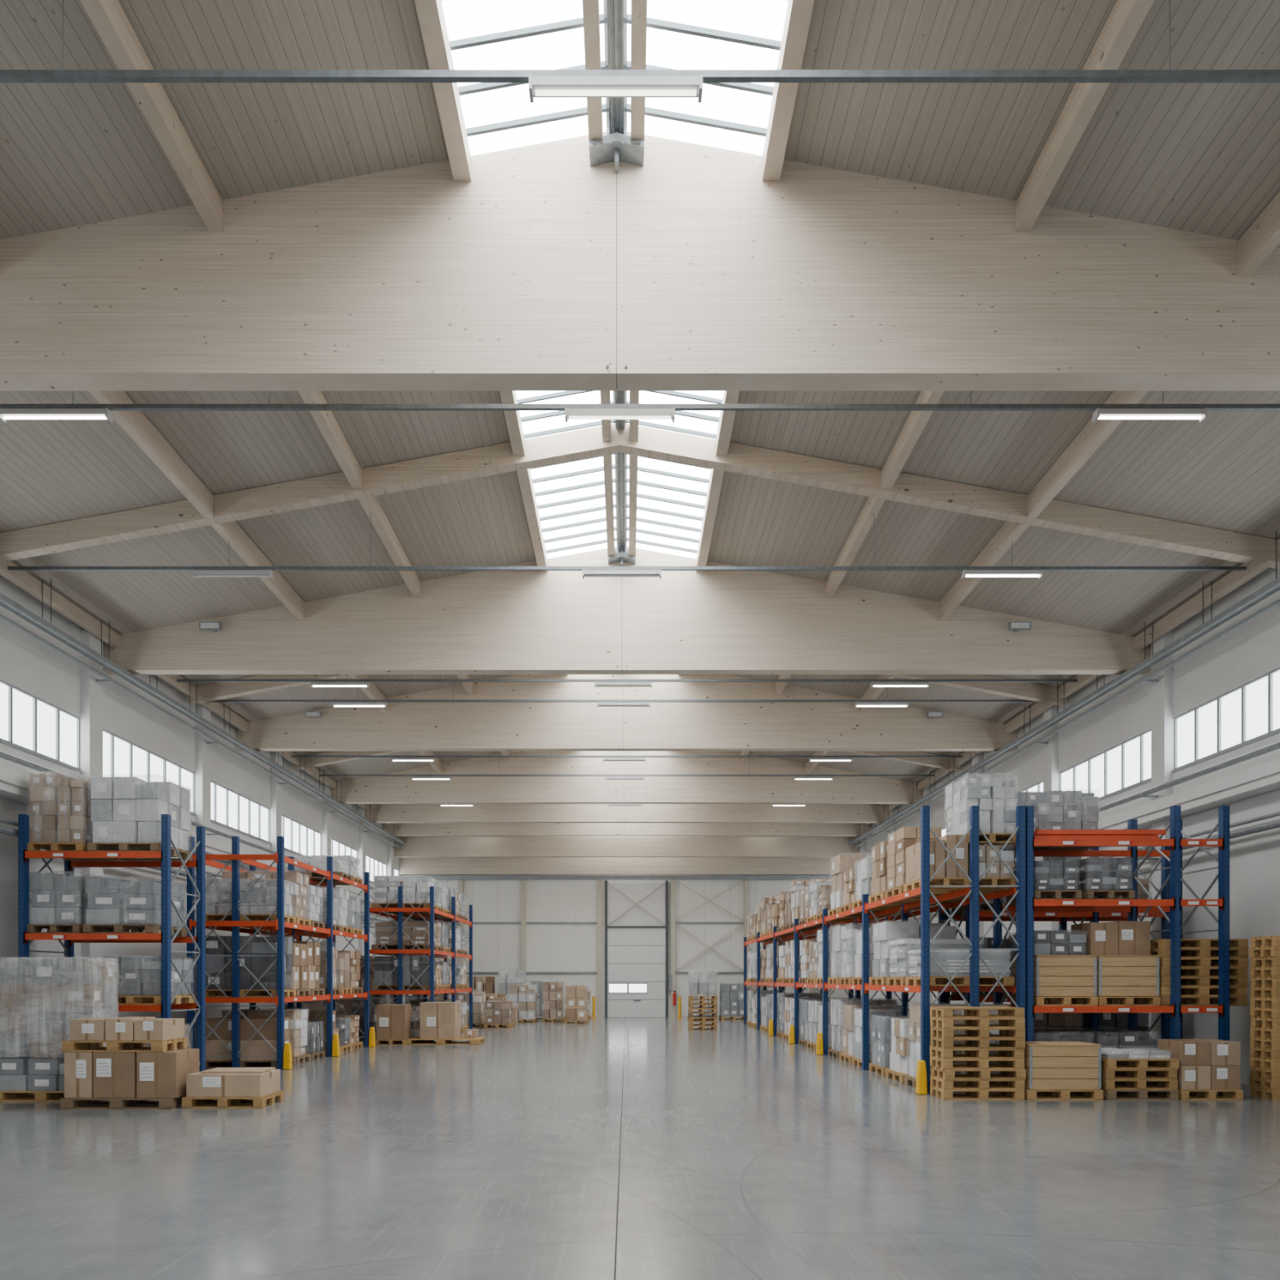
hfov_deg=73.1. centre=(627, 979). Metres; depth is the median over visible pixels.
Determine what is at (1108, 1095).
wooden pallet
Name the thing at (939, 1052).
wooden pallet
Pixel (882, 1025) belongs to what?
load
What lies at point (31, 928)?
wooden pallet
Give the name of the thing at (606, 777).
strip light
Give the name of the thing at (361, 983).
load
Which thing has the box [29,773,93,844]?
load
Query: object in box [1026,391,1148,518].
timber purlin
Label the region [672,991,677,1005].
fire extinguisher
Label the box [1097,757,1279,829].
ledge
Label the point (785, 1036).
wooden pallet
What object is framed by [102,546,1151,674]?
timber beam
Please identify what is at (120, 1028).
cardboard box
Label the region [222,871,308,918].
load
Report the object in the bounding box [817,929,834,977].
load
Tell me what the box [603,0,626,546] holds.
ridge cap
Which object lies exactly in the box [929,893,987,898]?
wooden pallet
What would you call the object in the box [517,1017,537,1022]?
wooden pallet
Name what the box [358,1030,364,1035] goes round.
wooden pallet
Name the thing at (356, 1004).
load
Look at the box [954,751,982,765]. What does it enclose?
timber purlin
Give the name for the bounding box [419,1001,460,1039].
cardboard box
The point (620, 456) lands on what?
conduit
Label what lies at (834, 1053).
wooden pallet
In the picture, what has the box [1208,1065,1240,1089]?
cardboard box
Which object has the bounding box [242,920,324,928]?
wooden pallet
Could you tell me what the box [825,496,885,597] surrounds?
timber purlin
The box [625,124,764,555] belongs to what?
window
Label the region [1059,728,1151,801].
window
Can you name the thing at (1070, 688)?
timber purlin
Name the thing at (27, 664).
wall
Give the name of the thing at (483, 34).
window
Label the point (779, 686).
timber purlin
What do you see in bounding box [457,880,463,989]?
column
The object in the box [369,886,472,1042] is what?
rack
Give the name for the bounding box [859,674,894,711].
timber purlin
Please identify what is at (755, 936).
wooden pallet
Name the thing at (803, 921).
wooden pallet
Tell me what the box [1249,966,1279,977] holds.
wooden pallet
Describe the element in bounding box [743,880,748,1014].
column
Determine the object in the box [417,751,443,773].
timber purlin
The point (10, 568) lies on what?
rail
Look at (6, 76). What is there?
rail
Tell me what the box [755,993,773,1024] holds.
load
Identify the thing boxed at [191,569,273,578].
strip light
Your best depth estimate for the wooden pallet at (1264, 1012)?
12.26 m
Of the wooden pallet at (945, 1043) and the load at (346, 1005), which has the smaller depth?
the wooden pallet at (945, 1043)
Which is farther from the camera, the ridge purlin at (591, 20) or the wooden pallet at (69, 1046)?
the wooden pallet at (69, 1046)
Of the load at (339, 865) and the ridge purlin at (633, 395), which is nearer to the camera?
the ridge purlin at (633, 395)
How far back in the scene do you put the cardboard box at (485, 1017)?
31.65 m
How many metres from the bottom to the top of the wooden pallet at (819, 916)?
0.144 m
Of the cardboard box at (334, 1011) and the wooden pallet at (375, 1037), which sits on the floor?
the wooden pallet at (375, 1037)
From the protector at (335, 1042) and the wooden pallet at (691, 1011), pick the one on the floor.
the protector at (335, 1042)
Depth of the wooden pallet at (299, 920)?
17.59 m
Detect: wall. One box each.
[0,574,403,1057]
[404,835,851,1017]
[851,567,1279,1084]
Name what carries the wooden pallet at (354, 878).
on the rack at (234, 926)
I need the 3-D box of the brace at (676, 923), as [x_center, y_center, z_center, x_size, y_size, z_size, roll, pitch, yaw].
[3.675,-1.450,38.370,3.061,2.116,0.080,0,0,0]
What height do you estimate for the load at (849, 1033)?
1.078 m
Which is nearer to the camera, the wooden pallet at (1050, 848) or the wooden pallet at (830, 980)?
the wooden pallet at (1050, 848)
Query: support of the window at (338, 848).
in the wall at (27, 664)
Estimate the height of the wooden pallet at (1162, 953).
0.144 m
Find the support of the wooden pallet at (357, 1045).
on the floor
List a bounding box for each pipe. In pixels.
[0,613,402,849]
[0,751,373,889]
[0,817,398,921]
[0,825,390,922]
[668,882,671,991]
[851,599,1279,849]
[860,819,1279,924]
[1098,741,1279,812]
[1100,811,1279,857]
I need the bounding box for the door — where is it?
[604,880,667,1017]
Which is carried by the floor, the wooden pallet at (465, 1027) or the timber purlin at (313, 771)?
the wooden pallet at (465, 1027)
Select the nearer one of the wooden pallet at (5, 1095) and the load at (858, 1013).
the wooden pallet at (5, 1095)
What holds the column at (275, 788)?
attached to the wall at (27, 664)
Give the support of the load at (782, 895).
on the wooden pallet at (779, 929)
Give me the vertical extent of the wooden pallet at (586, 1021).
0.144 m
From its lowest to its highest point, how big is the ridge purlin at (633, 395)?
0.230 m
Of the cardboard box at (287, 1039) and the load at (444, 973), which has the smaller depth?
the cardboard box at (287, 1039)
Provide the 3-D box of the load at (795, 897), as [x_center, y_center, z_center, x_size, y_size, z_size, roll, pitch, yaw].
[5.175,-1.949,23.417,1.280,0.808,0.828,0,0,0]
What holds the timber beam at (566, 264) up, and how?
attached to the ceiling at (1198, 157)
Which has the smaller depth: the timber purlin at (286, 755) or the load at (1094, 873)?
the load at (1094, 873)
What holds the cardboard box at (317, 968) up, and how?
on the wooden pallet at (313, 991)
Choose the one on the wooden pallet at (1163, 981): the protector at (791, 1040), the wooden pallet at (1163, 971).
the wooden pallet at (1163, 971)
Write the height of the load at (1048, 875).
0.470 m
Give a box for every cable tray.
[0,578,405,844]
[848,530,1279,844]
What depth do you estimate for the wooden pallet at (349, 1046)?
20.36 m
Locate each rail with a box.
[0,0,1279,82]
[0,391,1279,410]
[7,511,1246,570]
[177,674,1077,682]
[209,687,1035,702]
[291,751,962,757]
[320,774,933,776]
[400,875,832,879]
[447,921,596,924]
[466,971,596,973]
[675,921,743,924]
[675,971,743,973]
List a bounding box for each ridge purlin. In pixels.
[582,0,603,146]
[600,391,611,441]
[603,453,614,557]
[628,453,637,555]
[629,391,639,441]
[631,0,647,159]
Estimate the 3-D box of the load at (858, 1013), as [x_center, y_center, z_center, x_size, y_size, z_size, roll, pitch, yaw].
[5.166,1.067,16.817,1.329,1.008,0.863,0,0,0]
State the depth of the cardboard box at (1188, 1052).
12.17 m
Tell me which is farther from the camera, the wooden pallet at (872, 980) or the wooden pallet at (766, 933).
the wooden pallet at (766, 933)
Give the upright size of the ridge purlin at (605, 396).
0.230 m
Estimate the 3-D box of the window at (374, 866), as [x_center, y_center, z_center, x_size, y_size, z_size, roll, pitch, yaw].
[-10.025,-4.290,34.250,0.110,1.020,3.500,0,0,0]
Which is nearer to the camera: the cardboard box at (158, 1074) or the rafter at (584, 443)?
the cardboard box at (158, 1074)
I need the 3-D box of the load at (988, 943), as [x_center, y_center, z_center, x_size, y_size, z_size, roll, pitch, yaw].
[6.601,-0.300,15.750,0.935,0.940,1.040,0,0,0]
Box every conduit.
[606,0,623,134]
[614,391,625,431]
[616,452,625,552]
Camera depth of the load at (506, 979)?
36.40 m
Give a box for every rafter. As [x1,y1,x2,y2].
[0,423,1279,569]
[187,674,1066,706]
[293,751,960,771]
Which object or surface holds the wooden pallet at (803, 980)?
on the rack at (973, 891)
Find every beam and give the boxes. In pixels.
[0,128,1279,391]
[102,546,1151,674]
[235,674,1017,751]
[331,751,923,804]
[364,804,889,822]
[382,822,871,835]
[393,836,860,857]
[400,857,834,875]
[1034,831,1157,835]
[1034,834,1159,839]
[1035,827,1165,835]
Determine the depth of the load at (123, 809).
13.59 m
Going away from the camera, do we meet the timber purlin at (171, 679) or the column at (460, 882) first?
the timber purlin at (171, 679)
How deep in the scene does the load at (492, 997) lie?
32.80 m
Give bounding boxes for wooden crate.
[1011,955,1097,995]
[1024,1041,1101,1089]
[1088,955,1159,995]
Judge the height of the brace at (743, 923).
2.116 m
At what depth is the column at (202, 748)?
20.05 m
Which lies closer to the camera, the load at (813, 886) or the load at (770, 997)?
the load at (813, 886)
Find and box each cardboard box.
[64,1052,93,1097]
[70,1017,109,1040]
[93,1052,136,1097]
[105,1017,155,1040]
[133,1017,184,1040]
[136,1048,199,1097]
[186,1069,279,1097]
[204,1017,276,1039]
[204,1040,276,1060]
[220,1017,289,1038]
[284,942,299,966]
[284,1037,289,1044]
[289,965,299,989]
[292,941,312,964]
[299,943,306,966]
[299,966,307,988]
[306,964,314,988]
[306,1010,326,1030]
[307,1009,335,1028]
[312,942,319,965]
[314,965,319,988]
[322,1030,326,1048]
[333,1028,338,1034]
[376,1004,411,1039]
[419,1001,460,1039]
[464,1029,478,1038]
[484,1011,494,1026]
[506,1006,517,1026]
[906,840,945,883]
[935,834,968,877]
[1071,922,1118,955]
[1111,920,1150,955]
[1157,1039,1210,1065]
[1177,1065,1210,1089]
[1189,1039,1240,1065]
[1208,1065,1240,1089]
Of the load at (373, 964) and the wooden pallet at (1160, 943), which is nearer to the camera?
the wooden pallet at (1160, 943)
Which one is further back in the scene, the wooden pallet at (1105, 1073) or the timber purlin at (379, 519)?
the timber purlin at (379, 519)
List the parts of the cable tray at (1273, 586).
hanger rod, hanger rod, hanger rod, hanger rod, hanger rod, hanger rod, hanger rod, hanger rod, hanger rod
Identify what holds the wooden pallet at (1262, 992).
on the wooden pallet at (1255, 1002)
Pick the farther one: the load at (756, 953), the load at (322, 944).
the load at (756, 953)
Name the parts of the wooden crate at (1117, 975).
lid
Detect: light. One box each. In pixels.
[0,408,112,422]
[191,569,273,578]
[199,621,222,631]
[304,711,321,718]
[311,681,369,688]
[332,702,386,707]
[391,757,435,761]
[411,776,451,780]
[440,804,474,806]
[528,74,702,102]
[564,408,675,422]
[582,569,661,578]
[594,681,652,688]
[596,702,650,707]
[603,757,645,761]
[604,776,644,780]
[608,803,641,806]
[771,804,805,806]
[793,776,833,780]
[808,757,852,761]
[853,702,908,707]
[871,681,928,688]
[926,711,943,718]
[961,569,1043,578]
[1008,621,1031,631]
[1092,408,1207,422]
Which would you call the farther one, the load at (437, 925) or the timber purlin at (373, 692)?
the load at (437, 925)
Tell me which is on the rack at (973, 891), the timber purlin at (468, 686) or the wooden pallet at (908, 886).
the wooden pallet at (908, 886)
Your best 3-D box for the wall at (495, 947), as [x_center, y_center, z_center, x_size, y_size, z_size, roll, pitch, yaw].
[0.000,-3.285,38.650,20.600,9.970,0.300,0,0,0]
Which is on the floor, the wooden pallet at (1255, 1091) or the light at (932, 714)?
the wooden pallet at (1255, 1091)
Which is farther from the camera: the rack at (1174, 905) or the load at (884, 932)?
the load at (884, 932)
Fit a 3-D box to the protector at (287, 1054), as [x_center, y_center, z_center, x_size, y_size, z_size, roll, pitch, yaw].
[-6.410,1.450,16.300,0.139,0.500,0.139,0,0,0]
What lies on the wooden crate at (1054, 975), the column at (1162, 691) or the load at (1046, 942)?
the load at (1046, 942)
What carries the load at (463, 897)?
on the wooden pallet at (464, 917)
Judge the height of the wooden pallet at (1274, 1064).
0.144 m
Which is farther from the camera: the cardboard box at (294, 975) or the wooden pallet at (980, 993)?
the cardboard box at (294, 975)
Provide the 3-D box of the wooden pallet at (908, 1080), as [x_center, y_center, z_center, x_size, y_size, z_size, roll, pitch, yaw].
[5.180,1.628,13.558,1.360,0.144,0.920,0,0,0]
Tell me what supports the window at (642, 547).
attached to the ceiling at (1198, 157)
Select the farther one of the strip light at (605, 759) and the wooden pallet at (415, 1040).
the strip light at (605, 759)
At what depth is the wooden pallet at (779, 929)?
25.43 m
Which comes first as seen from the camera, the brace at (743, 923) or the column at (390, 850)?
the column at (390, 850)
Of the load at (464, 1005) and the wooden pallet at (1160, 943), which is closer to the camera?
the wooden pallet at (1160, 943)
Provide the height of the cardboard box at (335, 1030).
0.422 m
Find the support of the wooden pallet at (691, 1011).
on the wooden pallet at (691, 1015)
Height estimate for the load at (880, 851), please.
0.895 m
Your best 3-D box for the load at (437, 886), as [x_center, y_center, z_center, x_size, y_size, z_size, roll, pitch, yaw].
[-6.123,-2.433,24.650,1.562,0.759,0.749,0,0,0]
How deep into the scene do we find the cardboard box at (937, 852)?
13.28 m
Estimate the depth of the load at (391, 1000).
29.92 m
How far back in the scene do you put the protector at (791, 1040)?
22.72 m
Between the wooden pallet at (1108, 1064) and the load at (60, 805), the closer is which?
the wooden pallet at (1108, 1064)
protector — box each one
[283,1042,292,1069]
[332,1033,339,1057]
[368,1026,375,1047]
[768,1018,773,1035]
[788,1024,795,1044]
[816,1032,823,1054]
[915,1060,927,1094]
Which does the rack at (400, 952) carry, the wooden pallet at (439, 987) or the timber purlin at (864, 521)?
the wooden pallet at (439, 987)
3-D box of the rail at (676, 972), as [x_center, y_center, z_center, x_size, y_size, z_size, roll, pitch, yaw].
[6.075,-0.300,38.470,7.850,0.080,0.060,0,0,0]
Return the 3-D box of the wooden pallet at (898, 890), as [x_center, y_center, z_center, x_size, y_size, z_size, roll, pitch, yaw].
[4.850,-1.472,14.575,0.720,0.144,0.920,0,0,0]
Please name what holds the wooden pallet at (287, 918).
on the rack at (234, 926)
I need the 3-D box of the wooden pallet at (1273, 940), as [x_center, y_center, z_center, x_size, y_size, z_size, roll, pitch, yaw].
[9.483,-0.539,12.291,0.840,0.144,0.500,0,0,0]
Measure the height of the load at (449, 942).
0.687 m
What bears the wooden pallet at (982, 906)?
on the rack at (1062, 917)
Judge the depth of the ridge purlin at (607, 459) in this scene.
14.44 m
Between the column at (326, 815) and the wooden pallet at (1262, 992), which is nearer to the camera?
the wooden pallet at (1262, 992)
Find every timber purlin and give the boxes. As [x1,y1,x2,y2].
[0,560,121,647]
[80,0,222,231]
[88,391,213,518]
[155,674,195,696]
[200,702,249,732]
[211,520,305,620]
[273,751,299,764]
[298,391,362,488]
[301,767,337,789]
[350,674,386,711]
[356,804,369,810]
[358,495,421,597]
[414,0,471,181]
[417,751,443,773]
[457,674,473,694]
[499,391,524,455]
[499,751,509,760]
[516,468,547,572]
[696,468,724,572]
[715,391,739,455]
[740,751,750,760]
[762,0,813,181]
[774,674,791,694]
[804,751,829,773]
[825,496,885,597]
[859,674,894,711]
[881,391,943,488]
[884,804,899,811]
[917,768,951,791]
[938,520,1029,620]
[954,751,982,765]
[1004,702,1053,733]
[1015,0,1154,231]
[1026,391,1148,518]
[1057,674,1102,697]
[1133,563,1268,649]
[1236,191,1279,275]
[1276,538,1279,555]
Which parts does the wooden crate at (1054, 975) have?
lid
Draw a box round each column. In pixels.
[80,630,102,958]
[195,703,210,1048]
[270,751,281,1009]
[322,784,331,942]
[358,807,365,955]
[387,836,393,921]
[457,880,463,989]
[520,880,526,984]
[595,880,603,1017]
[669,880,676,1017]
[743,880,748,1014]
[860,836,866,999]
[888,807,895,999]
[923,784,932,1004]
[972,751,983,1004]
[1043,705,1058,1003]
[1151,630,1173,1044]
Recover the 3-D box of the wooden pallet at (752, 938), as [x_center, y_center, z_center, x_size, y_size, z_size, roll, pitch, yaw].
[5.180,-1.472,31.050,1.360,0.144,0.920,0,0,0]
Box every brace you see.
[608,882,665,924]
[608,882,665,924]
[675,880,742,920]
[675,880,743,920]
[675,923,743,970]
[675,923,743,970]
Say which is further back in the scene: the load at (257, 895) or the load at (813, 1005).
the load at (813, 1005)
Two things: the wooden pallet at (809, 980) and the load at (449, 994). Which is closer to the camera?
the wooden pallet at (809, 980)
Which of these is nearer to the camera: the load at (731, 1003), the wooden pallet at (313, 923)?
the wooden pallet at (313, 923)
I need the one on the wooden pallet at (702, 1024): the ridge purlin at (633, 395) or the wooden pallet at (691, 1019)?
the wooden pallet at (691, 1019)
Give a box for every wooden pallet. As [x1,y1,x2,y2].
[0,1090,64,1102]
[26,842,120,861]
[26,924,100,933]
[60,1095,186,1109]
[62,1037,187,1052]
[82,924,186,937]
[87,842,192,861]
[115,994,195,1004]
[182,1090,284,1108]
[204,914,296,923]
[204,989,296,997]
[204,1057,296,1068]
[225,917,311,925]
[225,988,311,996]
[225,1053,311,1064]
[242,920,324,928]
[272,925,352,933]
[294,923,341,931]
[297,928,362,935]
[299,871,352,881]
[305,1050,324,1060]
[308,875,362,884]
[311,988,324,995]
[322,1046,341,1056]
[324,987,341,995]
[341,987,352,994]
[341,1044,352,1053]
[351,986,362,993]
[351,1041,362,1049]
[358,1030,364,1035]
[371,902,436,909]
[371,944,436,950]
[371,985,436,990]
[375,1036,435,1042]
[375,1037,412,1045]
[386,906,444,913]
[386,946,444,951]
[386,984,444,990]
[391,908,449,915]
[395,946,449,951]
[395,984,449,989]
[402,911,457,918]
[407,1036,484,1044]
[409,913,462,919]
[414,915,467,921]
[439,949,462,955]
[457,984,462,988]
[461,1026,467,1031]
[462,984,467,988]
[466,1022,485,1027]
[484,1022,513,1028]
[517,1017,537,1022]
[542,1017,564,1022]
[564,1018,588,1023]
[688,995,716,999]
[688,999,716,1004]
[688,1004,717,1008]
[688,1008,716,1013]
[688,1012,716,1017]
[688,1016,717,1022]
[688,1021,716,1026]
[688,1024,716,1030]
[719,1015,747,1019]
[746,937,785,942]
[750,935,791,941]
[754,934,794,939]
[760,932,805,937]
[760,977,764,982]
[760,1025,764,1031]
[764,930,812,936]
[764,977,769,982]
[769,929,817,934]
[776,926,817,933]
[776,977,782,982]
[776,1031,784,1038]
[782,924,831,930]
[782,977,789,982]
[782,1033,789,1039]
[789,922,822,928]
[789,977,794,982]
[798,918,854,925]
[798,977,806,983]
[798,1038,809,1046]
[806,915,871,923]
[806,977,815,983]
[806,1041,816,1050]
[815,912,884,920]
[815,977,822,983]
[827,906,901,916]
[827,977,839,984]
[827,1048,842,1058]
[839,902,917,913]
[839,977,852,984]
[839,1053,853,1063]
[851,898,936,909]
[851,977,869,984]
[851,1057,872,1066]
[868,891,920,904]
[868,977,886,985]
[868,1062,889,1075]
[884,884,945,898]
[885,1068,909,1083]
[886,976,979,985]
[903,877,969,893]
[903,1075,998,1088]
[905,976,1014,986]
[909,898,963,904]
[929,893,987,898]
[929,1006,1024,1017]
[929,1016,1025,1028]
[929,1045,1024,1058]
[929,1055,1024,1069]
[929,1075,1024,1089]
[929,1084,1024,1100]
[930,1026,1025,1038]
[930,1035,1025,1048]
[931,1066,1026,1079]
[951,877,1016,893]
[951,902,1006,915]
[951,991,1011,996]
[965,833,1016,848]
[1002,844,1048,850]
[1006,889,1081,905]
[1010,995,1097,1005]
[1024,1088,1103,1100]
[1034,846,1098,850]
[1066,889,1134,899]
[1072,995,1160,1005]
[1100,1087,1178,1100]
[1101,1057,1178,1069]
[1101,1067,1177,1079]
[1101,1077,1177,1089]
[1145,995,1247,1005]
[1149,977,1248,986]
[1150,938,1248,949]
[1150,948,1248,958]
[1159,958,1248,967]
[1159,967,1247,977]
[1159,986,1247,996]
[1177,1088,1243,1100]
[1248,946,1279,957]
[1248,1076,1279,1090]
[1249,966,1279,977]
[1249,986,1279,997]
[1249,996,1279,1008]
[1249,1006,1279,1018]
[1249,1026,1279,1039]
[1249,1036,1279,1048]
[1249,1046,1279,1059]
[1249,1056,1279,1070]
[1250,935,1279,946]
[1250,955,1279,967]
[1250,977,1279,986]
[1250,1017,1279,1028]
[1250,1066,1279,1080]
[1250,1086,1279,1101]
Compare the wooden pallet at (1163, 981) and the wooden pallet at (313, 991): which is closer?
the wooden pallet at (1163, 981)
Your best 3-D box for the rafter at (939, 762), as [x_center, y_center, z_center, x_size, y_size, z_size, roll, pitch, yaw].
[0.000,-7.211,25.490,19.660,2.098,0.180,0,0,0]
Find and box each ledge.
[0,766,373,904]
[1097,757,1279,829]
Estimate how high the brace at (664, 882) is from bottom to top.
1.866 m
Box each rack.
[17,813,204,1071]
[186,835,369,1069]
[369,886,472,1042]
[742,805,1026,1093]
[946,846,1169,1044]
[993,805,1231,1093]
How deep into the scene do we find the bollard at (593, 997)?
37.65 m
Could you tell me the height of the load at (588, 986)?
1.358 m
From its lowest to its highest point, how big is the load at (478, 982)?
1.674 m
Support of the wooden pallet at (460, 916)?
on the rack at (400, 952)
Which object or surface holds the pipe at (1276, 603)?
attached to the column at (1162, 691)
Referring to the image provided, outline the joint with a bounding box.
[613,1028,625,1279]
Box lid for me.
[200,1066,275,1073]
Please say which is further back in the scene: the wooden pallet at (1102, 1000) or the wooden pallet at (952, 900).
the wooden pallet at (952, 900)
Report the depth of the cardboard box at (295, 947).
17.41 m
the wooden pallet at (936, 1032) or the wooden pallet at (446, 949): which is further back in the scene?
the wooden pallet at (446, 949)
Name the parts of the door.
rail, panel, rail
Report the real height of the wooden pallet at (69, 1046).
0.144 m
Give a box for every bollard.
[591,996,596,1018]
[676,996,682,1018]
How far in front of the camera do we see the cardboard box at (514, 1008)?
31.65 m
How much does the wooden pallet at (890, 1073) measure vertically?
0.144 m
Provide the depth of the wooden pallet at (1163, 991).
13.02 m
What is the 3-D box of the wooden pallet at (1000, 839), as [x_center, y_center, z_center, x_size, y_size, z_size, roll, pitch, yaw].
[5.560,-2.152,13.600,0.800,0.144,0.950,0,0,0]
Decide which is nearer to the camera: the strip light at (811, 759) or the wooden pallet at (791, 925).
the wooden pallet at (791, 925)
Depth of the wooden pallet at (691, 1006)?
28.80 m
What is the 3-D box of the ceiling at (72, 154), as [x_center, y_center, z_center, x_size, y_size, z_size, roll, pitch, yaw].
[-6.010,-7.298,16.400,8.780,1.723,44.800,0,0,0]
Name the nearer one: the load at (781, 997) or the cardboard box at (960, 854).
the cardboard box at (960, 854)
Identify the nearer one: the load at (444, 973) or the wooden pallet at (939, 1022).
the wooden pallet at (939, 1022)
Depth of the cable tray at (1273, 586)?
16.91 m
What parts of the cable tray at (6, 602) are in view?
hanger rod, hanger rod, hanger rod, hanger rod, hanger rod, hanger rod, hanger rod, hanger rod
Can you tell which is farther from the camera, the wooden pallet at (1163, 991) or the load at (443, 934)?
the load at (443, 934)
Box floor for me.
[0,1017,1279,1279]
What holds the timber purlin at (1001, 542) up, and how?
attached to the ceiling at (1198, 157)
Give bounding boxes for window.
[0,679,82,773]
[102,728,196,816]
[210,780,271,844]
[281,813,321,856]
[331,838,359,877]
[365,854,386,884]
[393,867,399,875]
[441,0,608,148]
[469,124,617,555]
[546,542,616,559]
[623,0,788,148]
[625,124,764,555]
[626,542,697,558]
[942,826,946,836]
[1019,780,1043,791]
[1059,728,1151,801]
[1171,666,1279,773]
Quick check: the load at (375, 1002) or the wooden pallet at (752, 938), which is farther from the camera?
the wooden pallet at (752, 938)
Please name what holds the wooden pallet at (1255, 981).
on the wooden pallet at (1262, 992)
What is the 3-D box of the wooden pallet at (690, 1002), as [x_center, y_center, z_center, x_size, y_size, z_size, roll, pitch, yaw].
[2.543,0.761,29.198,0.900,0.144,0.800,0,0,0]
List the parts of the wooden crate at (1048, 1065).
lid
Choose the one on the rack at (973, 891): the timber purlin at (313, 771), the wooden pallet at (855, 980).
the wooden pallet at (855, 980)
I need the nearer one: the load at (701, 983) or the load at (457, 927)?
the load at (457, 927)
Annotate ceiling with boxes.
[0,0,536,782]
[706,0,1279,804]
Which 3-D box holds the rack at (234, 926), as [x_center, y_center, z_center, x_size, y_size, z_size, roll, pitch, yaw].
[-7.400,-0.500,18.992,1.840,4.400,5.575,0,0,0]
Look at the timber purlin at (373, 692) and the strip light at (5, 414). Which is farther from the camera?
the timber purlin at (373, 692)
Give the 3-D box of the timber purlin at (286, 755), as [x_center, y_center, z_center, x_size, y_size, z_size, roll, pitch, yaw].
[-9.720,-6.433,23.850,0.160,0.220,3.096,0,0,0]
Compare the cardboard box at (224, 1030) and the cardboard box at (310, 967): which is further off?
the cardboard box at (310, 967)
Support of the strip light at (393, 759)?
hanging from the rail at (487, 755)
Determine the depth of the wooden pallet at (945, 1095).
12.16 m
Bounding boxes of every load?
[0,956,118,1058]
[0,1056,64,1091]
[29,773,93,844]
[30,872,100,924]
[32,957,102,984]
[85,877,184,928]
[90,777,190,851]
[100,956,192,995]
[145,1024,190,1046]
[204,879,293,915]
[204,936,292,989]
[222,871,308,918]
[222,1008,307,1057]
[275,857,348,874]
[289,855,359,877]
[302,998,351,1015]
[305,885,322,921]
[305,1022,322,1053]
[317,942,337,988]
[318,896,338,924]
[321,888,349,926]
[333,953,349,987]
[335,1015,359,1044]
[335,1017,350,1046]
[337,951,360,987]
[343,992,372,1031]
[346,896,359,928]
[358,955,372,992]
[363,991,389,1027]
[372,957,374,985]
[372,994,404,1004]
[373,875,435,902]
[373,1006,419,1036]
[374,955,435,985]
[375,922,435,944]
[382,921,440,946]
[404,994,423,1004]
[408,920,447,947]
[409,1000,461,1027]
[427,988,457,999]
[434,881,441,906]
[434,963,442,985]
[435,961,448,984]
[440,884,447,909]
[445,887,455,911]
[447,924,460,949]
[447,927,451,948]
[447,990,480,999]
[448,964,451,984]
[448,964,460,984]
[455,893,461,914]
[457,991,484,1023]
[459,928,465,950]
[459,964,466,984]
[460,893,466,915]
[461,1002,466,1026]
[466,976,494,994]
[484,993,506,1011]
[485,1000,512,1024]
[498,971,525,1000]
[510,984,536,1018]
[531,981,559,1016]
[542,982,563,1018]
[564,985,590,1016]
[565,986,587,1020]
[688,971,716,1015]
[720,983,743,1016]
[746,913,755,937]
[747,951,761,977]
[747,984,773,1010]
[747,991,783,1022]
[751,913,757,936]
[751,953,756,977]
[751,999,756,1022]
[755,952,765,977]
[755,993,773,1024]
[756,906,761,933]
[760,897,769,933]
[760,948,767,977]
[761,996,767,1026]
[766,903,775,931]
[766,947,773,977]
[766,995,773,1027]
[768,895,777,903]
[771,902,780,929]
[772,942,786,977]
[772,994,779,1030]
[777,993,822,1032]
[778,892,788,927]
[778,945,787,977]
[784,997,833,1035]
[785,890,800,924]
[785,941,791,977]
[790,880,810,891]
[791,891,800,922]
[791,939,804,977]
[791,999,844,1037]
[800,886,811,919]
[800,939,819,977]
[800,1000,818,1040]
[808,942,818,977]
[808,1000,831,1044]
[809,882,831,916]
[810,878,831,883]
[817,884,831,914]
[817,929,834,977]
[817,1005,831,1047]
[831,854,866,909]
[831,924,870,977]
[831,999,897,1052]
[840,924,873,977]
[842,867,857,905]
[842,1004,901,1056]
[853,1009,909,1061]
[854,929,875,977]
[856,857,871,900]
[871,840,888,895]
[871,1016,909,1067]
[872,921,955,977]
[887,826,942,889]
[888,938,982,977]
[889,1017,911,1074]
[907,949,1010,976]
[908,1004,1009,1081]
[945,774,1016,834]
[955,862,1016,902]
[968,845,1013,877]
[978,937,1014,973]
[1008,861,1078,895]
[1013,930,1086,956]
[1014,857,1080,898]
[1015,791,1049,833]
[1034,1013,1081,1030]
[1034,1029,1090,1043]
[1046,791,1098,829]
[1070,1029,1157,1048]
[1076,857,1131,891]
[1080,1013,1149,1038]
[1101,1047,1170,1058]
[1118,877,1149,899]
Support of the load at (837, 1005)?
on the wooden pallet
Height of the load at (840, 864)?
1.193 m
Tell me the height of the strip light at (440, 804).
0.112 m

